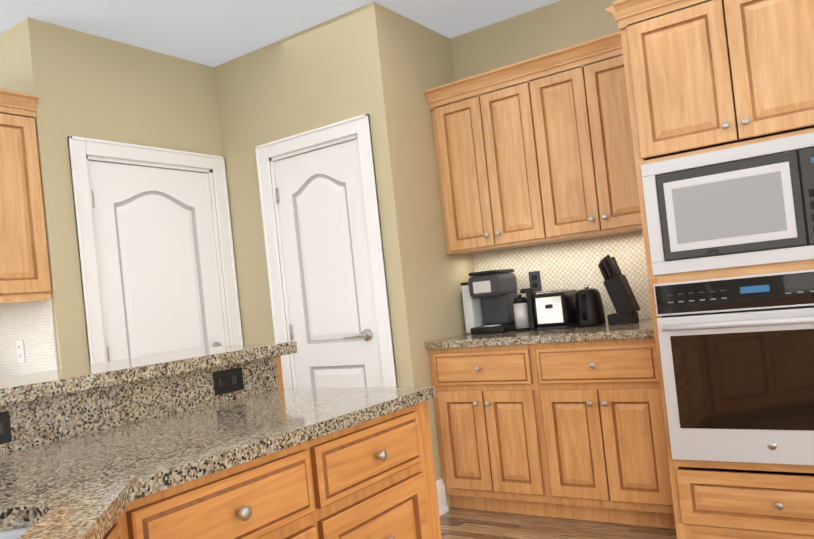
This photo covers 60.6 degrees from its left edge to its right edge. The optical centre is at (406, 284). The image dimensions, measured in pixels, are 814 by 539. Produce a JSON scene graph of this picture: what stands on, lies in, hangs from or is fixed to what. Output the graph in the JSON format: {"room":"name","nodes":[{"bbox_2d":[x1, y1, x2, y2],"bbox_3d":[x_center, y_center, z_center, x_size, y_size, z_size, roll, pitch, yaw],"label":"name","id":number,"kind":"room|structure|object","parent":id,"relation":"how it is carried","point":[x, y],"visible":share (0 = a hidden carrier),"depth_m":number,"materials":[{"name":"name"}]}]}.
{"room":"kitchen","nodes":[
{"label":"kitchen","id":0,"kind":"room"},
{"bbox_2d":[0,0,559,66],"bbox_3d":[-0.647,-1.501,1.026,8.320,0.080,7.600,-7,-1,34],"label":"ceiling","id":1,"kind":"structure","parent":0,"point":[212,33],"depth_m":3.68,"materials":[{"name":"paint"}]},
{"bbox_2d":[0,0,642,507],"bbox_3d":[-0.514,-0.122,1.072,8.220,2.690,7.500,-7,-1,34],"label":"wall","id":2,"kind":"structure","parent":0,"point":[384,68],"depth_m":3.80,"materials":[{"name":"beige paint"}]},
{"bbox_2d":[0,89,50,302],"bbox_3d":[-2.040,-0.400,3.352,0.466,0.950,0.339,-7,-1,34],"label":"upper cabinet","id":3,"kind":"object","parent":2,"relation":"attached to","point":[24,270],"depth_m":3.27,"materials":[{"name":"brown wood"}]},
{"bbox_2d":[0,294,57,377],"bbox_3d":[-2.401,0.349,3.838,1.713,0.441,0.008,-7,-1,34],"label":"tile backsplash","id":4,"kind":"structure","parent":2,"relation":"attached to","point":[30,324],"depth_m":3.48,"materials":[{"name":"white tile"}]},
{"bbox_2d":[16,340,25,362],"bbox_3d":[-1.958,0.340,3.524,0.070,0.116,0.010,-7,-1,34],"label":"outlet","id":5,"kind":"object","parent":4,"relation":"attached to","point":[20,351],"visible":1,"depth_m":3.52,"materials":[{"name":"white plastic"}]},
{"bbox_2d":[67,136,242,364],"bbox_3d":[-1.342,0.298,3.891,0.126,2.125,0.990,-7,-1,34],"label":"door frame","id":6,"kind":"structure","parent":2,"relation":"attached to","point":[80,149],"depth_m":3.71,"materials":[{"name":"white wood"}]},
{"bbox_2d":[88,161,224,361],"bbox_3d":[-1.310,0.344,3.864,0.099,2.010,0.788,-7,-1,34],"label":"hall door","id":7,"kind":"structure","parent":2,"relation":"in","point":[157,263],"depth_m":3.85,"materials":[{"name":"white wood"}]},
{"bbox_2d":[255,114,397,388],"bbox_3d":[-0.408,0.200,3.907,0.840,2.125,0.126,-7,-1,34],"label":"door frame","id":8,"kind":"structure","parent":2,"relation":"attached to","point":[359,126],"depth_m":3.82,"materials":[{"name":"white wood"}]},
{"bbox_2d":[274,139,382,387],"bbox_3d":[-0.429,0.252,3.878,0.638,2.010,0.099,-7,-1,34],"label":"pantry door","id":9,"kind":"structure","parent":2,"relation":"in","point":[332,326],"depth_m":3.89,"materials":[{"name":"white painted wood"},{"name":"brushed nickel"}]},
{"bbox_2d":[436,478,448,515],"bbox_3d":[-0.840,1.184,1.334,6.937,0.170,7.049,-7,-1,34],"label":"baseboard","id":10,"kind":"structure","parent":2,"relation":"attached to","point":[442,502],"depth_m":3.66,"materials":[{"name":"white"}]},
{"bbox_2d":[424,31,642,254],"bbox_3d":[0.750,-0.697,3.734,1.225,0.932,0.376,-7,-1,34],"label":"upper cabinet","id":11,"kind":"object","parent":2,"relation":"attached to","point":[537,150],"visible":0.96,"depth_m":3.61,"materials":[{"name":"brown wood"}]},
{"bbox_2d":[473,231,651,321],"bbox_3d":[0.927,-0.012,3.874,1.225,0.461,0.008,-7,-1,34],"label":"tile backsplash","id":12,"kind":"structure","parent":2,"relation":"attached to","point":[573,264],"depth_m":3.85,"materials":[{"name":"beige tile"}]},
{"bbox_2d":[528,271,541,290],"bbox_3d":[0.734,-0.017,3.993,0.070,0.116,0.009,-7,-1,34],"label":"outlet","id":13,"kind":"object","parent":12,"relation":"attached to","point":[534,280],"visible":0.92,"depth_m":3.99,"materials":[{"name":"grey plastic"}]},
{"bbox_2d":[440,507,676,538],"bbox_3d":[-0.356,1.253,0.979,8.320,0.080,7.600,-7,-1,34],"label":"floor","id":14,"kind":"structure","parent":0,"point":[460,523],"depth_m":3.29,"materials":[{"name":"brown wood"}]},
{"bbox_2d":[108,417,441,538],"bbox_3d":[-0.547,0.731,0.996,1.507,0.999,2.429,-7,-1,34],"label":"kitchen island","id":15,"kind":"object","parent":14,"relation":"on","point":[384,487],"depth_m":1.62,"materials":[{"name":"brown wood"}]},
{"bbox_2d":[0,341,435,538],"bbox_3d":[-0.883,0.242,0.962,1.708,0.040,2.898,-7,-1,34],"label":"island countertop","id":16,"kind":"structure","parent":15,"relation":"on","point":[104,450],"depth_m":1.63,"materials":[{"name":"beige stone"}]},
{"bbox_2d":[428,338,675,528],"bbox_3d":[0.818,0.703,3.593,1.225,0.858,0.659,-7,-1,34],"label":"base cabinet","id":17,"kind":"object","parent":14,"relation":"on","point":[572,430],"visible":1,"depth_m":3.31,"materials":[{"name":"brown wood"}]},
{"bbox_2d":[425,319,654,349],"bbox_3d":[0.776,0.254,3.609,1.225,0.040,0.638,-7,-1,34],"label":"countertop","id":18,"kind":"structure","parent":17,"relation":"on","point":[643,328],"depth_m":3.39,"materials":[{"name":"beige stone"}]},
{"bbox_2d":[461,269,516,333],"bbox_3d":[0.471,0.098,3.976,0.275,0.345,0.274,-7,-1,34],"label":"pod coffee maker","id":19,"kind":"object","parent":18,"relation":"on","point":[489,296],"visible":0.94,"depth_m":3.92,"materials":[{"name":"black plastic"}]},
{"bbox_2d":[513,288,538,330],"bbox_3d":[0.643,0.137,3.822,0.137,0.225,0.104,-7,-1,34],"label":"espresso machine","id":20,"kind":"object","parent":18,"relation":"on","point":[524,313],"visible":1,"depth_m":3.79,"materials":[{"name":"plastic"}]},
{"bbox_2d":[534,289,576,329],"bbox_3d":[0.812,0.132,3.748,0.185,0.196,0.272,-7,-1,34],"label":"toaster","id":21,"kind":"object","parent":18,"relation":"on","point":[555,309],"visible":0.75,"depth_m":3.65,"materials":[{"name":"silver plastic"}]},
{"bbox_2d":[575,285,605,326],"bbox_3d":[0.946,0.110,3.640,0.154,0.210,0.222,-7,-1,34],"label":"electric kettle","id":22,"kind":"object","parent":18,"relation":"on","point":[589,308],"visible":1,"depth_m":3.59,"materials":[{"name":"black plastic"}]},
{"bbox_2d":[598,255,639,324],"bbox_3d":[1.074,0.022,3.540,0.170,0.354,0.110,-7,-1,34],"label":"knife block","id":23,"kind":"object","parent":18,"relation":"on","point":[621,295],"visible":1,"depth_m":3.50,"materials":[{"name":"black wood"}]},
{"bbox_2d":[606,0,813,538],"bbox_3d":[1.508,-0.089,2.973,0.841,2.266,0.836,-7,-1,34],"label":"tall cabinet","id":24,"kind":"object","parent":14,"relation":"on","point":[703,76],"visible":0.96,"depth_m":2.72,"materials":[{"name":"brown wood"}]},
{"bbox_2d":[641,132,813,274],"bbox_3d":[1.413,-0.310,2.833,0.745,0.458,0.449,-7,-1,34],"label":"microwave oven","id":25,"kind":"object","parent":24,"relation":"in","point":[746,205],"visible":0.98,"depth_m":2.67,"materials":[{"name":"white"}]},
{"bbox_2d":[653,269,813,465],"bbox_3d":[1.496,0.309,2.847,0.745,0.716,0.648,-7,-1,34],"label":"built-in oven","id":26,"kind":"object","parent":24,"relation":"in","point":[737,357],"visible":1,"depth_m":2.67,"materials":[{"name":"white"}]}
]}

